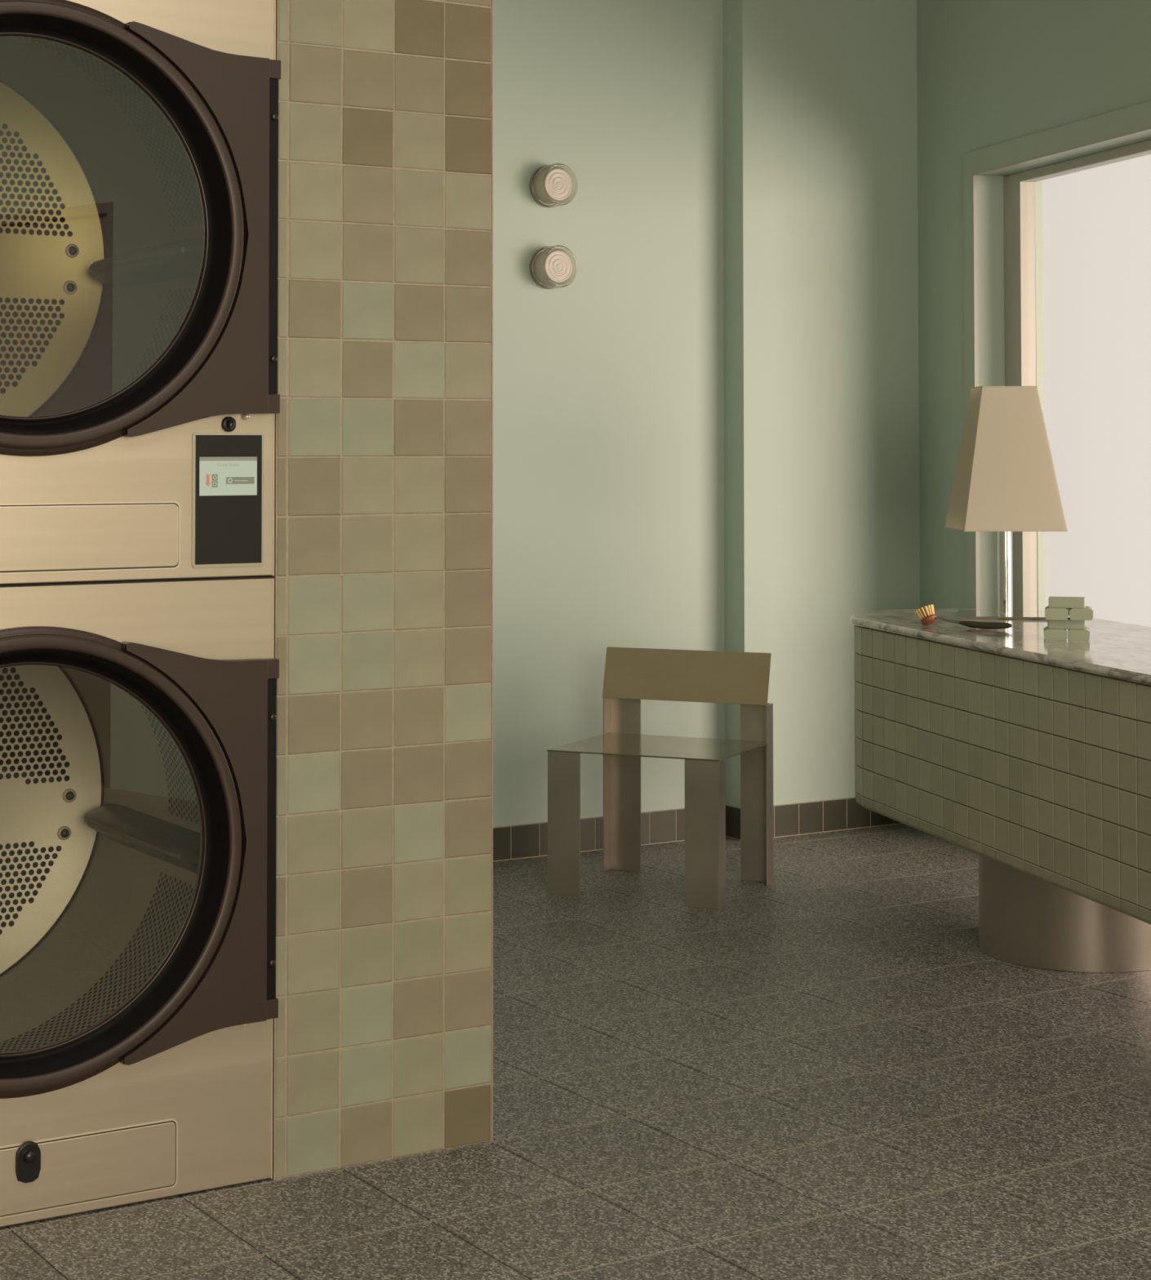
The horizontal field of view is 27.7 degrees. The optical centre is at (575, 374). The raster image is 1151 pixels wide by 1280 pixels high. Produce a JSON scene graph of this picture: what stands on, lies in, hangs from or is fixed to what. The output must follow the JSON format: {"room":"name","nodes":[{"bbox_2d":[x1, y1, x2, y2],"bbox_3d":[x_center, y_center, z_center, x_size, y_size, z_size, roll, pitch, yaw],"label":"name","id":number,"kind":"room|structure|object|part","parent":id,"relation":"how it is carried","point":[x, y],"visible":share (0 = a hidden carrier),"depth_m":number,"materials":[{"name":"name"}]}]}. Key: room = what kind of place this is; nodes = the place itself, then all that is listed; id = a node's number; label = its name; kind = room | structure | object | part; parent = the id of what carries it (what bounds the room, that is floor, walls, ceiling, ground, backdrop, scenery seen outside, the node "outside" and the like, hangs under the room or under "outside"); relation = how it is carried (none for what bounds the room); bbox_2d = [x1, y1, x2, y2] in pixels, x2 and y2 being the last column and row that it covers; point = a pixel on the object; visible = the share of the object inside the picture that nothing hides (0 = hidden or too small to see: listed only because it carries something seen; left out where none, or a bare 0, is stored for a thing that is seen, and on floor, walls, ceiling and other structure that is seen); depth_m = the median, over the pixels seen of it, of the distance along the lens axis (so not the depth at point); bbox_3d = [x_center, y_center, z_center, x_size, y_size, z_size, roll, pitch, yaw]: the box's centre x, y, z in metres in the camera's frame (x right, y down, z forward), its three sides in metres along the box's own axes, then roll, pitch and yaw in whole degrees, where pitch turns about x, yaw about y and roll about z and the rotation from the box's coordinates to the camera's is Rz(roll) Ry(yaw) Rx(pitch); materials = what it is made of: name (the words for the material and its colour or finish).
{"room":"laundry","nodes":[
{"label":"laundry","id":0,"kind":"room"},
{"bbox_2d":[266,0,493,1180],"bbox_3d":[-0.972,-0.124,5.071,0.419,3.000,2.449,1,-2,-32],"label":"wall","id":1,"kind":"structure","parent":0,"point":[383,1028],"depth_m":4.01,"materials":[{"name":"beige tile"}]},
{"bbox_2d":[0,823,1150,1279],"bbox_3d":[1.161,1.352,2.443,8.600,0.120,9.385,1,-2,-32],"label":"floor","id":2,"kind":"structure","parent":0,"point":[823,1072],"depth_m":4.22,"materials":[{"name":"tile"}]},
{"bbox_2d":[0,575,279,1226],"bbox_3d":[-1.058,0.840,3.984,0.841,0.996,0.814,1,-2,-32],"label":"dryer","id":3,"kind":"object","parent":2,"relation":"on","point":[139,1002],"visible":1,"depth_m":3.84,"materials":[{"name":"metal"}]},
{"bbox_2d":[57,826,71,839],"bbox_3d":[-0.959,0.862,4.382,0.027,0.027,0.004,1,-2,-32],"label":"screw","id":4,"kind":"object","parent":3,"relation":"in","point":[64,833],"depth_m":4.38,"materials":[{"name":"silver metal"}]},
{"bbox_2d":[62,788,76,802],"bbox_3d":[-0.951,0.792,4.389,0.027,0.027,0.004,1,-2,-32],"label":"screw","id":5,"kind":"object","parent":3,"relation":"in","point":[68,795],"depth_m":4.39,"materials":[{"name":"silver metal"}]},
{"bbox_3d":[-0.860,1.259,3.653,0.498,0.102,0.004,1,-2,-32],"label":"access panel","id":6,"kind":"part","parent":3,"relation":"part of","materials":[{"name":"metal"}]},
{"bbox_3d":[-0.853,0.763,3.657,0.732,0.732,0.029,1,-2,-32],"label":"door","id":7,"kind":"part","parent":3,"relation":"part of","materials":[{"name":"brown plastic"}]},
{"bbox_2d":[0,0,280,584],"bbox_3d":[-1.060,-0.158,4.016,0.841,0.998,0.814,1,-2,-32],"label":"dryer","id":8,"kind":"object","parent":3,"relation":"on","point":[140,399],"visible":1,"depth_m":3.87,"materials":[{"name":"metal"}]},
{"bbox_2d":[62,280,77,294],"bbox_3d":[-0.956,-0.164,4.417,0.027,0.027,0.004,1,-2,-32],"label":"screw","id":9,"kind":"object","parent":8,"relation":"in","point":[69,287],"depth_m":4.41,"materials":[{"name":"silver metal"}]},
{"bbox_2d":[65,244,79,257],"bbox_3d":[-0.953,-0.234,4.421,0.027,0.027,0.004,1,-2,-32],"label":"screw","id":10,"kind":"object","parent":8,"relation":"in","point":[72,251],"depth_m":4.42,"materials":[{"name":"silver metal"}]},
{"bbox_3d":[-0.861,0.259,3.684,0.498,0.102,0.004,1,-2,-32],"label":"access panel","id":11,"kind":"part","parent":8,"relation":"part of","materials":[{"name":"metal"}]},
{"bbox_3d":[-0.854,-0.237,3.688,0.732,0.732,0.029,1,-2,-32],"label":"door","id":12,"kind":"part","parent":8,"relation":"part of","materials":[{"name":"brown plastic"}]},
{"bbox_3d":[-0.575,0.208,3.865,0.127,0.222,0.003,1,-2,-32],"label":"control panel","id":13,"kind":"part","parent":8,"relation":"part of","materials":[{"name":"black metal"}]},
{"bbox_3d":[-0.574,0.207,3.864,0.118,0.212,0.003,1,-2,-32],"label":"black glass","id":14,"kind":"part","parent":8,"relation":"part of","materials":[{"name":"black glass"}]},
{"bbox_2d":[546,646,773,909],"bbox_3d":[0.238,1.098,6.447,0.504,0.640,0.421,-1,-2,25],"label":"chair","id":15,"kind":"object","parent":2,"relation":"on","point":[631,675],"visible":1,"depth_m":6.54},
{"bbox_3d":[-0.022,1.221,6.362,0.097,0.388,0.050,-1,-2,25],"label":"leg","id":16,"kind":"part","parent":15,"relation":"part of","materials":[{"name":"metal"}]},
{"bbox_3d":[0.133,1.177,6.697,0.098,0.498,0.051,-1,-2,25],"label":"leg","id":17,"kind":"part","parent":15,"relation":"part of","materials":[{"name":"metal"}]},
{"bbox_3d":[0.237,1.028,6.447,0.504,0.004,0.416,-1,-2,25],"label":"seat","id":18,"kind":"part","parent":15,"relation":"part of","materials":[{"name":"metal"}]},
{"bbox_3d":[0.312,0.854,6.613,0.502,0.142,0.038,-1,-2,25],"label":"backrest","id":19,"kind":"part","parent":15,"relation":"part of","materials":[{"name":"metal"}]},
{"bbox_3d":[0.344,1.216,6.192,0.097,0.388,0.050,-1,-2,25],"label":"leg","id":20,"kind":"part","parent":15,"relation":"part of","materials":[{"name":"metal"}]},
{"bbox_3d":[0.499,1.171,6.527,0.098,0.498,0.051,-1,-2,25],"label":"leg","id":21,"kind":"part","parent":15,"relation":"part of","materials":[{"name":"metal"}]},
{"bbox_2d":[849,608,1150,972],"bbox_3d":[1.330,1.000,5.233,0.624,0.756,2.842,0,-2,-14],"label":"reception desk","id":22,"kind":"object","parent":2,"relation":"on","point":[1025,753],"visible":0.99,"depth_m":5.41,"materials":[{"name":"green tile"}]},
{"bbox_2d":[914,604,1012,629],"bbox_3d":[0.983,0.615,5.914,0.279,0.055,0.051,-2,-2,41],"label":"dish brush","id":23,"kind":"object","parent":22,"relation":"on","point":[926,615],"visible":1,"depth_m":5.93,"materials":[{"name":"brown wood"}]},
{"bbox_2d":[944,386,1067,619],"bbox_3d":[1.167,0.345,6.339,0.293,0.621,0.325,0,-2,-1],"label":"table lamp","id":24,"kind":"object","parent":22,"relation":"on","point":[1005,482],"visible":0.93,"depth_m":6.22,"materials":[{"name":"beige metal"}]},
{"bbox_3d":[1.167,0.653,6.341,0.250,0.006,0.260,0,-2,9],"label":"plate","id":25,"kind":"part","parent":24,"relation":"part of","materials":[{"name":"silver metal"}]},
{"bbox_3d":[1.161,0.227,6.320,0.274,0.384,0.274,0,-2,-2],"label":"lamp shade","id":26,"kind":"part","parent":24,"relation":"part of","materials":[{"name":"beige fabric"}]},
{"bbox_2d":[1044,626,1066,640],"bbox_3d":[1.146,0.620,5.577,0.053,0.028,0.085,0,-2,11],"label":"soap bar","id":27,"kind":"object","parent":22,"relation":"on","point":[1049,634],"visible":0.9,"depth_m":5.54,"materials":[{"name":"wax"}]},
{"bbox_2d":[1047,617,1084,629],"bbox_3d":[1.171,0.595,5.572,0.086,0.024,0.050,0,-2,10],"label":"soap bar","id":28,"kind":"object","parent":27,"relation":"on","point":[1068,624],"visible":0.8,"depth_m":5.55,"materials":[{"name":"wax"}]},
{"bbox_2d":[1044,605,1068,620],"bbox_3d":[1.150,0.570,5.578,0.055,0.028,0.085,0,-2,12],"label":"soap bar","id":29,"kind":"object","parent":28,"relation":"on","point":[1062,614],"visible":0.88,"depth_m":5.54,"materials":[{"name":"wax"}]},
{"bbox_2d":[1048,596,1084,608],"bbox_3d":[1.173,0.545,5.574,0.084,0.024,0.050,0,-2,13],"label":"soap bar","id":30,"kind":"object","parent":29,"relation":"on","point":[1054,602],"visible":1,"depth_m":5.55,"materials":[{"name":"wax"}]},
{"bbox_2d":[1068,606,1093,620],"bbox_3d":[1.204,0.570,5.566,0.055,0.028,0.085,0,-2,11],"label":"soap bar","id":31,"kind":"object","parent":28,"relation":"on","point":[1075,614],"visible":0.89,"depth_m":5.53,"materials":[{"name":"wax"}]},
{"bbox_2d":[1067,626,1089,640],"bbox_3d":[1.200,0.620,5.566,0.051,0.028,0.085,0,-2,13],"label":"soap bar","id":32,"kind":"object","parent":22,"relation":"on","point":[1073,634],"visible":0.87,"depth_m":5.52,"materials":[{"name":"wax"}]},
{"bbox_2d":[493,0,919,826],"bbox_3d":[-0.236,-0.065,7.000,3.480,3.000,0.356,1,-2,-32],"label":"wall","id":33,"kind":"structure","parent":0,"point":[706,437],"depth_m":7.28,"materials":[{"name":"green paint"}]},
{"bbox_2d":[529,163,577,207],"bbox_3d":[-0.066,-0.565,6.990,0.128,0.128,0.080,1,-2,-32],"label":"wall lamp","id":34,"kind":"object","parent":33,"relation":"attached to","point":[549,186],"visible":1,"depth_m":6.97,"materials":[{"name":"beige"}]},
{"bbox_3d":[-0.084,-0.564,7.019,0.119,0.119,0.012,1,-2,-32],"label":"plate","id":35,"kind":"part","parent":34,"relation":"part of","materials":[{"name":"silver metal"}]},
{"bbox_2d":[529,245,577,288],"bbox_3d":[-0.065,-0.320,6.982,0.128,0.128,0.080,1,-2,-32],"label":"wall lamp","id":36,"kind":"object","parent":33,"relation":"attached to","point":[550,268],"visible":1,"depth_m":6.96,"materials":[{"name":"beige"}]},
{"bbox_3d":[-0.083,-0.319,7.011,0.119,0.119,0.012,1,-2,-32],"label":"plate","id":37,"kind":"part","parent":36,"relation":"part of","materials":[{"name":"silver metal"}]},
{"bbox_2d":[493,797,902,862],"bbox_3d":[-0.144,1.382,6.858,2.930,0.098,0.120,1,-2,-32],"label":"baseboard","id":38,"kind":"structure","parent":33,"relation":"attached to","point":[527,840],"depth_m":7.20,"materials":[{"name":"tile"}]},
{"bbox_2d":[916,0,1150,610],"bbox_3d":[2.470,-0.186,3.189,0.220,3.000,9.300,0,-2,-15],"label":"wall","id":39,"kind":"structure","parent":0,"point":[989,73],"depth_m":7.24,"materials":[{"name":"green paint"}]},
{"bbox_2d":[963,100,1150,608],"bbox_3d":[1.625,0.331,5.792,0.012,2.130,3.048,0,-2,-15],"label":"trim","id":40,"kind":"structure","parent":39,"relation":"attached to","point":[1138,117],"depth_m":7.02,"materials":[{"name":"green paint"}]},
{"bbox_2d":[1004,139,1150,610],"bbox_3d":[1.740,0.340,5.823,0.050,1.996,2.894,0,-2,-15],"label":"window","id":41,"kind":"structure","parent":39,"relation":"in","point":[1020,246],"depth_m":7.13,"materials":[{"name":"beige paint"}]}
]}

